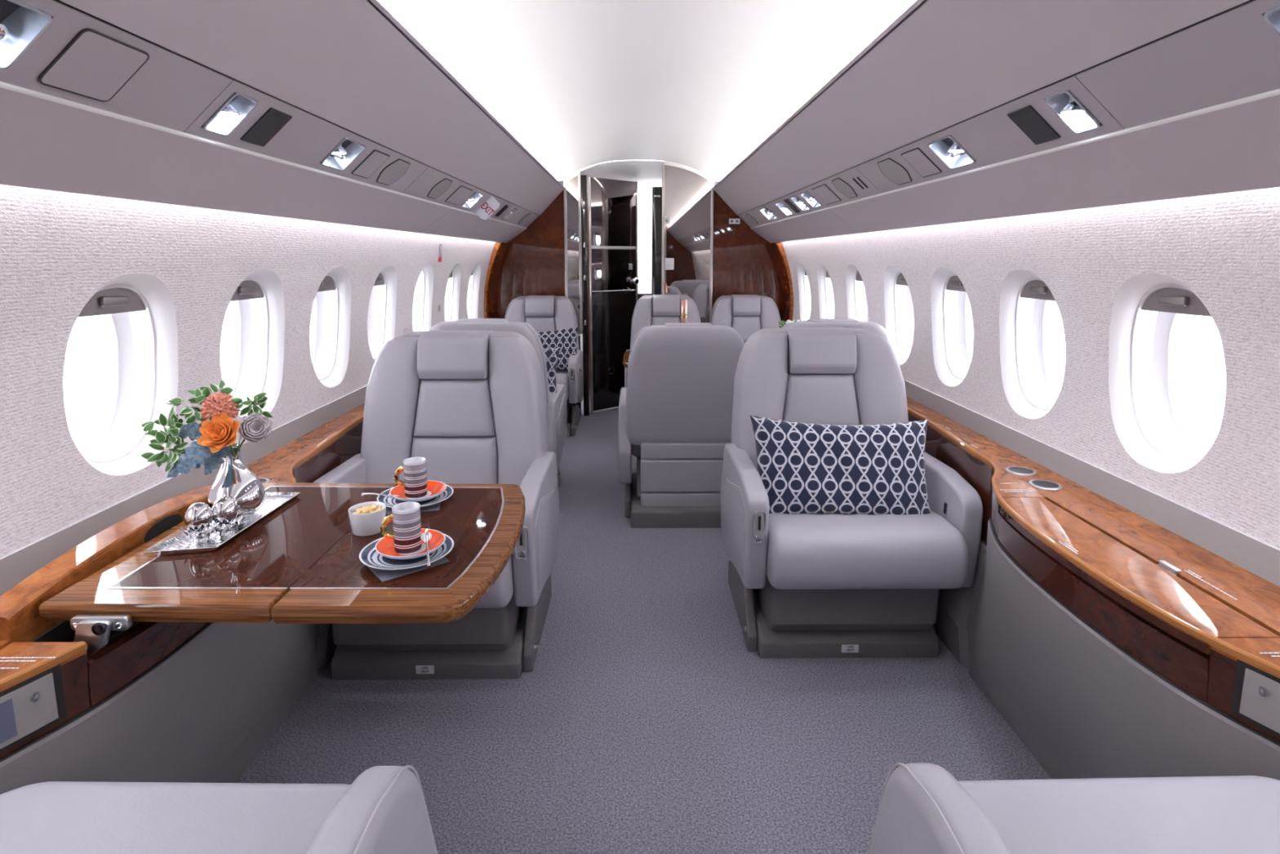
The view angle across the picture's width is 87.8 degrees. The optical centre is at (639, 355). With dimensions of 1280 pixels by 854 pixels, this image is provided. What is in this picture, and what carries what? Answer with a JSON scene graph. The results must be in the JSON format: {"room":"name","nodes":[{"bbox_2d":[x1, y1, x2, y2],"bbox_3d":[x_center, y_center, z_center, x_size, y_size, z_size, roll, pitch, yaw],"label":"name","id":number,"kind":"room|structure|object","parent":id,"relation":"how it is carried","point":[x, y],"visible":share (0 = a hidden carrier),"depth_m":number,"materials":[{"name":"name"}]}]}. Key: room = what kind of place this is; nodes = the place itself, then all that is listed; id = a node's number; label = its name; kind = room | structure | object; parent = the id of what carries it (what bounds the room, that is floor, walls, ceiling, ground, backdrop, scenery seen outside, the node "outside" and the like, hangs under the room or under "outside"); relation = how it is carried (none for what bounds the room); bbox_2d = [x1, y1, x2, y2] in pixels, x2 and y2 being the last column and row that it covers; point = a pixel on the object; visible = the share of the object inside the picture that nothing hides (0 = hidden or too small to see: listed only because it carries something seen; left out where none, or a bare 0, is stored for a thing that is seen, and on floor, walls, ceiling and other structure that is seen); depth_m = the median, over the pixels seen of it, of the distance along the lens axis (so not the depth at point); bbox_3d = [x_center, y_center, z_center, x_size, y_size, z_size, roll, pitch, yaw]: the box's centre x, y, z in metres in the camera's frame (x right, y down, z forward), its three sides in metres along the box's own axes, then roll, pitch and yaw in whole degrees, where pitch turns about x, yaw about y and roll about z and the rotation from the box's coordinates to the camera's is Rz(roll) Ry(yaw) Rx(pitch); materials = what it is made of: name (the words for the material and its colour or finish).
{"room":"aircraft cabin","nodes":[
{"label":"aircraft cabin","id":0,"kind":"room"},
{"bbox_2d":[0,184,502,595],"bbox_3d":[-1.070,0.083,1.471,0.150,1.010,7.500,0,8,0],"label":"wall","id":1,"kind":"structure","parent":0,"point":[58,248],"depth_m":1.46,"materials":[{"name":"fabric"}]},
{"bbox_2d":[72,273,177,475],"bbox_3d":[-1.198,0.042,1.474,0.211,0.444,0.332,0,8,0],"label":"window","id":2,"kind":"structure","parent":1,"relation":"in","point":[131,317],"depth_m":1.58,"materials":[{"name":"white"}]},
{"bbox_2d":[77,287,146,317],"bbox_3d":[-1.155,-0.123,1.450,0.020,0.066,0.239,0,8,0],"label":"shade","id":3,"kind":"object","parent":2,"relation":"attached to","point":[107,300],"depth_m":1.46,"materials":[{"name":"grey"}]},
{"bbox_2d":[221,269,284,417],"bbox_3d":[-1.201,-0.031,1.969,0.211,0.444,0.332,0,8,0],"label":"window","id":4,"kind":"structure","parent":1,"relation":"in","point":[253,357],"depth_m":2.09,"materials":[{"name":"white"}]},
{"bbox_2d":[230,280,263,301],"bbox_3d":[-1.158,-0.196,1.945,0.020,0.066,0.239,0,8,0],"label":"shade","id":5,"kind":"object","parent":4,"relation":"attached to","point":[247,289],"depth_m":1.96,"materials":[{"name":"grey"}]},
{"bbox_2d":[0,0,564,243],"bbox_3d":[-0.778,-0.532,1.382,0.466,0.425,7.500,0,8,0],"label":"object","id":6,"kind":"object","parent":1,"relation":"attached to","point":[340,69],"depth_m":1.37,"materials":[{"name":"grey"}]},
{"bbox_2d":[0,0,52,69],"bbox_3d":[-0.801,-0.407,0.809,0.092,0.090,0.108,0,8,0],"label":"light","id":7,"kind":"object","parent":6,"relation":"attached to","point":[19,30],"visible":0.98,"depth_m":0.86,"materials":[{"name":"grey"}]},
{"bbox_2d":[37,27,149,102],"bbox_3d":[-0.794,-0.421,0.971,0.080,0.074,0.126,0,8,0],"label":"access hatch","id":8,"kind":"object","parent":6,"relation":"attached to","point":[96,65],"visible":1,"depth_m":0.96,"materials":[{"name":"grey"}]},
{"bbox_2d":[202,91,257,136],"bbox_3d":[-0.804,-0.478,1.292,0.092,0.090,0.078,0,8,0],"label":"light","id":9,"kind":"object","parent":6,"relation":"attached to","point":[224,121],"visible":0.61,"depth_m":1.32,"materials":[{"name":"grey"}]},
{"bbox_2d":[240,107,292,146],"bbox_3d":[-0.796,-0.486,1.419,0.071,0.066,0.086,0,8,0],"label":"panel","id":10,"kind":"object","parent":6,"relation":"attached to","point":[273,120],"visible":1,"depth_m":1.41,"materials":[{"name":"black"}]},
{"bbox_2d":[320,137,365,170],"bbox_3d":[-0.807,-0.551,1.793,0.092,0.090,0.136,0,8,0],"label":"light","id":11,"kind":"object","parent":6,"relation":"attached to","point":[343,157],"visible":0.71,"depth_m":1.84,"materials":[{"name":"grey"}]},
{"bbox_2d":[351,149,390,178],"bbox_3d":[-0.800,-0.568,1.978,0.075,0.070,0.120,0,8,0],"label":"hatch","id":12,"kind":"object","parent":6,"relation":"attached to","point":[375,158],"visible":1,"depth_m":1.97,"materials":[{"name":"grey"}]},
{"bbox_2d":[376,158,410,185],"bbox_3d":[-0.801,-0.595,2.162,0.080,0.074,0.167,0,8,0],"label":"speaker","id":13,"kind":"object","parent":6,"relation":"attached to","point":[393,171],"visible":1,"depth_m":2.15},
{"bbox_2d":[426,177,453,199],"bbox_3d":[-0.805,-0.671,2.676,0.080,0.074,0.165,0,8,0],"label":"speaker","id":14,"kind":"object","parent":6,"relation":"attached to","point":[439,188],"visible":1,"depth_m":2.67},
{"bbox_2d":[475,195,499,220],"bbox_3d":[-0.796,-0.770,3.461,0.130,0.127,0.031,0,8,0],"label":"exit sign","id":15,"kind":"object","parent":6,"relation":"attached to","point":[491,205],"visible":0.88,"depth_m":3.45,"materials":[{"name":"white"}]},
{"bbox_2d":[309,266,351,387],"bbox_3d":[-1.204,-0.103,2.463,0.211,0.444,0.332,0,8,0],"label":"window","id":16,"kind":"structure","parent":1,"relation":"in","point":[331,315],"depth_m":2.59,"materials":[{"name":"white"}]},
{"bbox_2d":[317,275,335,291],"bbox_3d":[-1.161,-0.269,2.439,0.020,0.066,0.239,0,8,0],"label":"shade","id":17,"kind":"object","parent":16,"relation":"attached to","point":[328,283],"depth_m":2.47,"materials":[{"name":"grey"}]},
{"bbox_2d":[367,265,396,360],"bbox_3d":[-1.207,-0.176,2.958,0.211,0.444,0.332,0,8,0],"label":"window","id":18,"kind":"structure","parent":1,"relation":"in","point":[381,313],"depth_m":3.10,"materials":[{"name":"white"}]},
{"bbox_2d":[412,264,433,331],"bbox_3d":[-1.211,-0.258,3.517,0.211,0.444,0.332,0,8,0],"label":"window","id":19,"kind":"structure","parent":1,"relation":"in","point":[423,293],"depth_m":3.66,"materials":[{"name":"white"}]},
{"bbox_2d":[444,263,461,320],"bbox_3d":[-1.214,-0.341,4.086,0.211,0.444,0.332,0,8,0],"label":"window","id":20,"kind":"structure","parent":1,"relation":"in","point":[453,286],"depth_m":4.23,"materials":[{"name":"white"}]},
{"bbox_2d":[466,262,480,318],"bbox_3d":[-1.218,-0.418,4.610,0.211,0.444,0.332,0,8,0],"label":"window","id":21,"kind":"structure","parent":1,"relation":"in","point":[474,280],"depth_m":4.75,"materials":[{"name":"white"}]},
{"bbox_2d":[484,243,511,318],"bbox_3d":[-1.065,-0.380,5.074,0.145,0.940,0.266,2,9,13],"label":"trim","id":22,"kind":"structure","parent":1,"relation":"attached to","point":[500,251],"depth_m":5.00,"materials":[{"name":"brown wood"}]},
{"bbox_2d":[497,189,779,318],"bbox_3d":[-0.009,-0.398,5.217,2.500,1.775,0.040,0,8,0],"label":"wall","id":23,"kind":"structure","parent":0,"point":[534,264],"depth_m":5.15,"materials":[{"name":"brown wood"}]},
{"bbox_2d":[563,180,568,297],"bbox_3d":[-0.571,-0.753,5.156,0.020,1.175,0.052,0,8,0],"label":"trim","id":24,"kind":"structure","parent":23,"relation":"attached to","point":[564,181],"depth_m":5.11,"materials":[{"name":"grey metal"}]},
{"bbox_2d":[565,171,581,415],"bbox_3d":[-0.516,-0.459,5.190,0.090,1.903,0.030,0,8,0],"label":"mirror panel","id":25,"kind":"object","parent":23,"relation":"attached to","point":[572,215],"visible":0.67,"depth_m":5.13,"materials":[{"name":"grey"}]},
{"bbox_2d":[566,175,579,333],"bbox_3d":[-0.516,-0.771,5.146,0.090,1.214,0.010,0,8,0],"label":"mirror glass","id":26,"kind":"object","parent":25,"relation":"on","point":[572,215],"depth_m":5.13,"materials":[{"name":"grey"}]},
{"bbox_2d":[577,171,582,333],"bbox_3d":[-0.461,-0.786,5.152,0.020,1.242,0.052,0,8,0],"label":"trim","id":27,"kind":"structure","parent":23,"relation":"attached to","point":[579,172],"depth_m":5.13,"materials":[{"name":"grey metal"}]},
{"bbox_2d":[580,174,589,415],"bbox_3d":[-0.429,-0.448,5.215,0.044,1.875,0.064,0,8,0],"label":"door frame","id":28,"kind":"structure","parent":23,"relation":"attached to","point":[583,177],"depth_m":5.18,"materials":[{"name":"black"}]},
{"bbox_2d":[586,176,639,413],"bbox_3d":[-0.204,-0.478,5.426,0.508,1.872,0.082,-7,11,-41],"label":"door leaf","id":29,"kind":"structure","parent":23,"relation":"in","point":[611,204],"depth_m":5.40,"materials":[{"name":"black"}]},
{"bbox_2d":[591,177,635,246],"bbox_3d":[-0.215,-1.145,5.348,0.474,0.525,0.024,-7,11,-41],"label":"mirror","id":30,"kind":"object","parent":29,"relation":"on","point":[613,202],"depth_m":5.33,"materials":[{"name":"grey mirror"}]},
{"bbox_2d":[591,248,636,291],"bbox_3d":[-0.215,-0.698,5.413,0.474,0.332,0.024,-7,11,-41],"label":"mirror glass","id":31,"kind":"object","parent":29,"relation":"on","point":[612,269],"depth_m":5.40,"materials":[{"name":"grey"}]},
{"bbox_2d":[661,160,664,294],"bbox_3d":[0.177,-0.497,5.198,0.018,1.976,0.052,0,8,0],"label":"trim","id":32,"kind":"structure","parent":23,"relation":"attached to","point":[663,162],"depth_m":5.11,"materials":[{"name":"grey metal"}]},
{"bbox_2d":[663,160,711,322],"bbox_3d":[0.365,-0.496,5.190,0.356,1.977,0.030,0,8,0],"label":"mirror panel","id":33,"kind":"object","parent":23,"relation":"attached to","point":[687,189],"visible":0.5,"depth_m":5.12,"materials":[{"name":"grey"}]},
{"bbox_2d":[709,180,714,322],"bbox_3d":[0.552,-0.427,5.211,0.020,1.835,0.052,0,8,0],"label":"trim","id":34,"kind":"structure","parent":23,"relation":"attached to","point":[712,181],"depth_m":5.13,"materials":[{"name":"grey metal"}]},
{"bbox_2d":[237,398,1051,853],"bbox_3d":[0.008,0.906,2.609,2.500,0.050,9.500,0,8,0],"label":"floor","id":35,"kind":"structure","parent":0,"point":[644,720],"depth_m":1.80,"materials":[{"name":"carpet"}]},
{"bbox_2d":[0,402,364,794],"bbox_3d":[-0.969,0.660,1.556,0.302,0.742,7.500,0,8,0],"label":"console","id":36,"kind":"object","parent":35,"relation":"on","point":[177,702],"visible":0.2,"depth_m":1.20,"materials":[{"name":"plastic"}]},
{"bbox_2d":[0,664,67,753],"bbox_3d":[-0.920,0.518,0.855,0.017,0.086,0.299,4,9,25],"label":"control unit","id":37,"kind":"object","parent":36,"relation":"attached to","point":[36,704],"visible":1,"depth_m":0.95,"materials":[{"name":"grey"}]},
{"bbox_2d":[38,482,525,657],"bbox_3d":[-0.597,0.409,1.329,0.710,0.115,0.613,0,8,0],"label":"dining table","id":38,"kind":"object","parent":36,"relation":"attached to","point":[300,563],"visible":0.89,"depth_m":1.15,"materials":[{"name":"brown wood"}]},
{"bbox_2d":[143,492,300,556],"bbox_3d":[-0.839,0.340,1.364,0.130,0.010,0.312,0,8,0],"label":"tray","id":39,"kind":"object","parent":38,"relation":"on","point":[180,544],"visible":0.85,"depth_m":1.28,"materials":[{"name":"silver metal"}]},
{"bbox_2d":[179,502,217,542],"bbox_3d":[-0.845,0.317,1.276,0.065,0.074,0.066,0,8,0],"label":"shaker","id":40,"kind":"object","parent":39,"relation":"on","point":[198,517],"visible":1,"depth_m":1.26,"materials":[{"name":"silver metal"}]},
{"bbox_2d":[209,496,244,535],"bbox_3d":[-0.815,0.313,1.307,0.065,0.074,0.066,-3,9,-17],"label":"shaker","id":41,"kind":"object","parent":39,"relation":"on","point":[224,509],"visible":0.97,"depth_m":1.29,"materials":[{"name":"silver metal"}]},
{"bbox_2d":[208,443,265,520],"bbox_3d":[-0.847,0.260,1.386,0.128,0.156,0.102,7,11,41],"label":"vase","id":42,"kind":"object","parent":39,"relation":"on","point":[234,480],"visible":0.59,"depth_m":1.35,"materials":[{"name":"silver metal"}]},
{"bbox_2d":[140,405,198,448],"bbox_3d":[-0.878,0.165,1.301,0.148,0.130,0.077,-8,12,-43],"label":"sprig","id":43,"kind":"object","parent":42,"relation":"in","point":[148,427],"visible":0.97,"depth_m":1.27,"materials":[{"name":"green plant"}]},
{"bbox_2d":[141,426,225,471],"bbox_3d":[-0.892,0.181,1.301,0.067,0.097,0.162,2,9,15],"label":"sprig","id":44,"kind":"object","parent":42,"relation":"in","point":[159,459],"visible":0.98,"depth_m":1.26,"materials":[{"name":"green plant"}]},
{"bbox_2d":[165,387,216,428],"bbox_3d":[-0.870,0.145,1.313,0.100,0.164,0.067,-5,10,-29],"label":"sprig","id":45,"kind":"object","parent":42,"relation":"in","point":[200,396],"visible":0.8,"depth_m":1.30,"materials":[{"name":"green plant"}]},
{"bbox_2d":[178,422,230,452],"bbox_3d":[-0.859,0.179,1.314,0.039,0.098,0.105,8,12,44],"label":"leaf","id":46,"kind":"object","parent":42,"relation":"in","point":[192,431],"visible":0.38,"depth_m":1.29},
{"bbox_2d":[176,441,233,471],"bbox_3d":[-0.831,0.192,1.303,0.050,0.076,0.132,3,9,17],"label":"leaf","id":47,"kind":"object","parent":42,"relation":"in","point":[194,455],"visible":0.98,"depth_m":1.26,"materials":[{"name":"plant"}]},
{"bbox_2d":[204,446,231,475],"bbox_3d":[-0.840,0.196,1.321,0.044,0.065,0.075,-4,9,-25],"label":"leaf","id":48,"kind":"object","parent":42,"relation":"in","point":[215,458],"visible":0.67,"depth_m":1.30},
{"bbox_2d":[196,412,239,457],"bbox_3d":[-0.806,0.168,1.310,0.071,0.122,0.114,0,8,0],"label":"rose","id":49,"kind":"object","parent":42,"relation":"in","point":[219,433],"visible":1,"depth_m":1.27,"materials":[{"name":"orange"}]},
{"bbox_2d":[200,392,239,447],"bbox_3d":[-0.825,0.149,1.319,0.068,0.155,0.077,3,9,20],"label":"chrysanthemum","id":50,"kind":"object","parent":42,"relation":"in","point":[208,405],"visible":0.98,"depth_m":1.29,"materials":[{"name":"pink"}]},
{"bbox_2d":[228,391,272,455],"bbox_3d":[-0.786,0.148,1.338,0.094,0.152,0.058,0,8,0],"label":"sprig","id":51,"kind":"object","parent":42,"relation":"in","point":[260,399],"visible":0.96,"depth_m":1.32,"materials":[{"name":"green plant"}]},
{"bbox_2d":[235,412,272,454],"bbox_3d":[-0.791,0.169,1.319,0.120,0.117,0.059,2,9,13],"label":"rose","id":52,"kind":"object","parent":42,"relation":"in","point":[261,424],"visible":1,"depth_m":1.31,"materials":[{"name":"white"}]},
{"bbox_2d":[347,501,386,536],"bbox_3d":[-0.544,0.327,1.330,0.070,0.046,0.070,0,8,0],"label":"ramekin","id":53,"kind":"object","parent":38,"relation":"on","point":[366,524],"visible":0.91,"depth_m":1.30,"materials":[{"name":"white ceramic"}]},
{"bbox_2d":[365,556,449,582],"bbox_3d":[-0.426,0.368,1.201,0.120,0.002,0.120,-7,11,-40],"label":"napkin","id":54,"kind":"object","parent":38,"relation":"on","point":[384,575],"visible":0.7,"depth_m":1.15,"materials":[{"name":"grey fabric"}]},
{"bbox_2d":[359,533,453,569],"bbox_3d":[-0.423,0.358,1.212,0.163,0.015,0.163,0,8,0],"label":"plate","id":55,"kind":"object","parent":54,"relation":"on","point":[369,556],"visible":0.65,"depth_m":1.19,"materials":[{"name":"white ceramic"}]},
{"bbox_2d":[374,528,445,559],"bbox_3d":[-0.420,0.351,1.221,0.122,0.019,0.122,0,8,0],"label":"saucer","id":56,"kind":"object","parent":55,"relation":"on","point":[384,546],"visible":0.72,"depth_m":1.22,"materials":[{"name":"orange ceramic"}]},
{"bbox_2d":[380,501,422,553],"bbox_3d":[-0.435,0.315,1.218,0.066,0.081,0.049,0,8,0],"label":"espresso cup","id":57,"kind":"object","parent":56,"relation":"on","point":[406,517],"visible":1,"depth_m":1.20,"materials":[{"name":"white ceramic"}]},
{"bbox_2d":[386,502,440,514],"bbox_3d":[-0.505,0.328,1.480,0.120,0.002,0.120,-2,9,-12],"label":"napkin","id":58,"kind":"object","parent":38,"relation":"on","point":[436,507],"visible":0.2,"depth_m":1.44,"materials":[{"name":"grey fabric"}]},
{"bbox_2d":[377,484,453,507],"bbox_3d":[-0.502,0.318,1.491,0.163,0.015,0.163,0,8,0],"label":"plate","id":59,"kind":"object","parent":58,"relation":"on","point":[389,502],"visible":0.44,"depth_m":1.48,"materials":[{"name":"white ceramic"}]},
{"bbox_2d":[389,480,446,502],"bbox_3d":[-0.499,0.310,1.500,0.122,0.019,0.122,0,8,0],"label":"saucer","id":60,"kind":"object","parent":59,"relation":"on","point":[435,488],"visible":0.7,"depth_m":1.50,"materials":[{"name":"orange ceramic"}]},
{"bbox_2d":[393,457,427,497],"bbox_3d":[-0.515,0.274,1.496,0.068,0.081,0.049,0,8,0],"label":"espresso cup","id":61,"kind":"object","parent":60,"relation":"on","point":[414,468],"visible":1,"depth_m":1.48,"materials":[{"name":"white ceramic"}]},
{"bbox_2d":[0,764,437,853],"bbox_3d":[-0.605,0.862,0.569,0.731,0.628,0.784,0,8,0],"label":"seat","id":62,"kind":"object","parent":35,"relation":"on","point":[384,811],"visible":1,"depth_m":0.80,"materials":[{"name":"grey leather"}]},
{"bbox_2d":[313,328,559,679],"bbox_3d":[-0.641,0.440,2.152,0.700,1.005,0.797,0,8,0],"label":"seat","id":63,"kind":"object","parent":35,"relation":"on","point":[472,404],"visible":0.56,"depth_m":2.26,"materials":[{"name":"grey leather"}]},
{"bbox_2d":[473,555,514,608],"bbox_3d":[-0.644,0.578,2.063,0.566,0.187,0.580,0,8,0],"label":"seat cushion","id":64,"kind":"object","parent":63,"relation":"on","point":[500,594],"depth_m":1.80,"materials":[{"name":"grey leather"}]},
{"bbox_2d":[429,315,567,488],"bbox_3d":[-0.738,0.262,3.455,0.656,0.980,0.797,0,8,0],"label":"seat","id":65,"kind":"object","parent":35,"relation":"on","point":[557,424],"visible":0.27,"depth_m":3.18,"materials":[{"name":"grey leather"}]},
{"bbox_2d":[543,346,560,411],"bbox_3d":[-0.698,0.121,3.425,0.575,0.328,0.163,0,8,0],"label":"pillow","id":66,"kind":"object","parent":65,"relation":"on","point":[552,353],"visible":0.12,"depth_m":3.40,"materials":[{"name":"fabric"}]},
{"bbox_2d":[504,293,583,436],"bbox_3d":[-0.749,0.057,4.850,0.637,0.980,0.797,0,8,0],"label":"seat","id":67,"kind":"object","parent":35,"relation":"on","point":[543,313],"visible":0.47,"depth_m":4.97,"materials":[{"name":"grey leather"}]},
{"bbox_2d":[537,325,580,371],"bbox_3d":[-0.717,-0.028,4.753,0.594,0.358,0.180,0,8,-1],"label":"pillow","id":68,"kind":"object","parent":67,"relation":"on","point":[566,338],"visible":0.35,"depth_m":4.71,"materials":[{"name":"fabric"}]},
{"bbox_2d":[555,370,568,399],"bbox_3d":[-0.751,0.192,4.760,0.515,0.183,0.580,0,8,0],"label":"seat cushion","id":69,"kind":"object","parent":67,"relation":"on","point":[562,376],"depth_m":4.53,"materials":[{"name":"grey leather"}]},
{"bbox_2d":[650,186,662,295],"bbox_3d":[0.146,-0.452,5.502,0.105,1.800,0.404,0,8,0],"label":"wardrobe","id":70,"kind":"object","parent":35,"relation":"on","point":[656,192],"visible":0.4,"depth_m":5.24,"materials":[{"name":"black"}]},
{"bbox_2d":[624,293,700,386],"bbox_3d":[0.197,0.054,4.856,0.609,0.985,0.797,0,8,0],"label":"seat","id":71,"kind":"object","parent":35,"relation":"on","point":[654,309],"visible":0.19,"depth_m":4.98,"materials":[{"name":"grey leather"}]},
{"bbox_2d":[617,320,744,528],"bbox_3d":[0.220,0.275,3.422,0.658,0.963,0.797,0,8,0],"label":"seat","id":72,"kind":"object","parent":35,"relation":"on","point":[676,403],"visible":0.87,"depth_m":3.10,"materials":[{"name":"grey leather"}]},
{"bbox_2d":[710,293,781,343],"bbox_3d":[0.801,0.053,4.859,0.609,0.985,0.797,0,8,0],"label":"seat","id":73,"kind":"object","parent":35,"relation":"on","point":[748,314],"visible":0.17,"depth_m":4.99,"materials":[{"name":"grey leather"}]},
{"bbox_2d":[782,316,893,348],"bbox_3d":[0.878,0.269,3.385,0.637,0.985,0.797,0,8,0],"label":"seat","id":74,"kind":"object","parent":35,"relation":"on","point":[874,327],"visible":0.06,"depth_m":2.95,"materials":[{"name":"grey leather"}]},
{"bbox_2d":[720,324,982,657],"bbox_3d":[0.658,0.424,2.260,0.698,1.005,0.797,0,8,0],"label":"seat","id":75,"kind":"object","parent":35,"relation":"on","point":[802,585],"visible":0.83,"depth_m":2.08,"materials":[{"name":"grey leather"}]},
{"bbox_2d":[750,415,931,515],"bbox_3d":[0.641,0.364,2.121,0.577,0.325,0.189,0,8,3],"label":"pillow","id":76,"kind":"object","parent":75,"relation":"on","point":[802,468],"visible":0.88,"depth_m":2.07,"materials":[{"name":"fabric"}]},
{"bbox_2d":[765,510,968,589],"bbox_3d":[0.661,0.562,2.171,0.566,0.187,0.580,0,8,0],"label":"seat cushion","id":77,"kind":"object","parent":75,"relation":"on","point":[804,551],"depth_m":1.90,"materials":[{"name":"grey leather"}]},
{"bbox_2d":[866,762,1279,853],"bbox_3d":[0.648,0.861,0.577,0.731,0.628,0.784,0,8,0],"label":"seat","id":78,"kind":"object","parent":35,"relation":"on","point":[923,808],"visible":1,"depth_m":0.81,"materials":[{"name":"grey leather"}]},
{"bbox_2d":[906,396,1279,780],"bbox_3d":[0.998,0.691,1.573,0.303,0.676,7.500,0,8,0],"label":"console","id":79,"kind":"object","parent":35,"relation":"on","point":[1109,641],"visible":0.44,"depth_m":1.31,"materials":[{"name":"brown wood"}]},
{"bbox_2d":[1230,659,1279,737],"bbox_3d":[0.958,0.517,0.867,0.017,0.086,0.299,-4,9,-26],"label":"control unit","id":80,"kind":"object","parent":79,"relation":"attached to","point":[1255,698],"visible":1,"depth_m":0.97,"materials":[{"name":"grey"}]},
{"bbox_2d":[377,0,916,189],"bbox_3d":[0.008,-1.004,2.329,1.400,0.162,9.500,0,8,0],"label":"ceiling","id":81,"kind":"structure","parent":0,"point":[700,85],"depth_m":2.39,"materials":[{"name":"white"}]},
{"bbox_2d":[637,187,652,300],"bbox_3d":[0.045,-0.565,6.037,0.270,1.868,0.050,0,8,0],"label":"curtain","id":82,"kind":"object","parent":81,"relation":"hanging from","point":[644,194],"visible":0.39,"depth_m":5.96,"materials":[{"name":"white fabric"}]},
{"bbox_2d":[775,186,1279,586],"bbox_3d":[1.100,0.081,1.484,0.150,1.010,7.500,0,8,0],"label":"wall","id":83,"kind":"structure","parent":0,"point":[1225,246],"depth_m":1.61,"materials":[{"name":"fabric"}]},
{"bbox_2d":[765,243,793,321],"bbox_3d":[1.048,-0.382,5.087,0.145,0.940,0.266,-2,9,-13],"label":"trim","id":84,"kind":"structure","parent":83,"relation":"attached to","point":[776,251],"depth_m":5.01,"materials":[{"name":"brown wood"}]},
{"bbox_2d":[796,262,811,320],"bbox_3d":[1.206,-0.420,4.626,0.211,0.444,0.332,0,8,0],"label":"window","id":85,"kind":"structure","parent":83,"relation":"in","point":[805,300],"depth_m":4.76,"materials":[{"name":"white"}]},
{"bbox_2d":[817,263,834,318],"bbox_3d":[1.210,-0.343,4.101,0.211,0.444,0.332,0,8,0],"label":"window","id":86,"kind":"structure","parent":83,"relation":"in","point":[826,298],"depth_m":4.24,"materials":[{"name":"white"}]},
{"bbox_2d":[845,264,867,321],"bbox_3d":[1.214,-0.260,3.533,0.211,0.444,0.332,0,8,0],"label":"window","id":87,"kind":"structure","parent":83,"relation":"in","point":[857,304],"depth_m":3.67,"materials":[{"name":"white"}]},
{"bbox_2d":[883,265,914,364],"bbox_3d":[1.217,-0.178,2.974,0.211,0.444,0.332,0,8,0],"label":"window","id":88,"kind":"structure","parent":83,"relation":"in","point":[899,309],"depth_m":3.11,"materials":[{"name":"white"}]},
{"bbox_2d":[930,266,973,386],"bbox_3d":[1.220,-0.105,2.479,0.211,0.444,0.332,0,8,0],"label":"window","id":89,"kind":"structure","parent":83,"relation":"in","point":[952,321],"depth_m":2.60,"materials":[{"name":"white"}]},
{"bbox_2d":[946,275,965,291],"bbox_3d":[1.178,-0.271,2.454,0.020,0.066,0.239,0,8,0],"label":"shade","id":90,"kind":"object","parent":89,"relation":"attached to","point":[953,282],"depth_m":2.48,"materials":[{"name":"grey"}]},
{"bbox_2d":[712,0,1279,243],"bbox_3d":[0.808,-0.534,1.393,0.466,0.425,7.500,0,8,0],"label":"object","id":91,"kind":"object","parent":83,"relation":"attached to","point":[1184,95],"depth_m":1.36,"materials":[{"name":"grey"}]},
{"bbox_2d":[811,183,840,204],"bbox_3d":[0.816,-0.706,2.919,0.075,0.070,0.216,0,8,0],"label":"hatch","id":92,"kind":"object","parent":91,"relation":"attached to","point":[823,192],"visible":1,"depth_m":2.91,"materials":[{"name":"grey"}]},
{"bbox_2d":[877,157,911,185],"bbox_3d":[0.821,-0.593,2.147,0.080,0.074,0.167,0,8,0],"label":"speaker","id":93,"kind":"object","parent":91,"relation":"attached to","point":[890,168],"visible":1,"depth_m":2.14},
{"bbox_2d":[900,147,942,177],"bbox_3d":[0.822,-0.564,1.947,0.075,0.070,0.126,0,8,0],"label":"hatch","id":94,"kind":"object","parent":91,"relation":"attached to","point":[916,157],"visible":1,"depth_m":1.94,"materials":[{"name":"grey"}]},
{"bbox_2d":[927,135,975,168],"bbox_3d":[0.832,-0.547,1.761,0.092,0.090,0.136,0,8,0],"label":"light","id":95,"kind":"object","parent":91,"relation":"attached to","point":[950,156],"visible":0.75,"depth_m":1.80,"materials":[{"name":"grey"}]},
{"bbox_2d":[1007,105,1060,144],"bbox_3d":[0.826,-0.483,1.396,0.071,0.066,0.084,0,8,0],"label":"panel","id":96,"kind":"object","parent":91,"relation":"attached to","point":[1027,118],"visible":1,"depth_m":1.39,"materials":[{"name":"black"}]},
{"bbox_2d":[1044,88,1100,133],"bbox_3d":[0.835,-0.475,1.271,0.092,0.090,0.074,0,8,0],"label":"light","id":97,"kind":"object","parent":91,"relation":"attached to","point":[1069,108],"visible":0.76,"depth_m":1.29,"materials":[{"name":"grey"}]},
{"bbox_2d":[1264,5,1279,35],"bbox_3d":[0.838,-0.406,0.800,0.092,0.090,0.106,0,8,0],"label":"light","id":98,"kind":"object","parent":91,"relation":"attached to","point":[1272,16],"visible":1,"depth_m":0.85,"materials":[{"name":"grey"}]},
{"bbox_2d":[999,269,1063,418],"bbox_3d":[1.224,-0.033,1.984,0.211,0.444,0.332,0,8,0],"label":"window","id":99,"kind":"structure","parent":83,"relation":"in","point":[1032,374],"depth_m":2.10,"materials":[{"name":"white"}]},
{"bbox_2d":[1020,280,1055,300],"bbox_3d":[1.181,-0.198,1.960,0.020,0.066,0.239,0,8,0],"label":"shade","id":100,"kind":"object","parent":99,"relation":"attached to","point":[1033,289],"depth_m":1.98,"materials":[{"name":"grey"}]},
{"bbox_2d":[1108,273,1218,473],"bbox_3d":[1.227,0.040,1.489,0.211,0.444,0.332,0,8,0],"label":"window","id":101,"kind":"structure","parent":83,"relation":"in","point":[1154,317],"depth_m":1.60,"materials":[{"name":"white"}]},
{"bbox_2d":[1141,287,1211,316],"bbox_3d":[1.184,-0.126,1.465,0.020,0.066,0.239,0,8,0],"label":"shade","id":102,"kind":"object","parent":101,"relation":"attached to","point":[1169,300],"depth_m":1.47,"materials":[{"name":"grey"}]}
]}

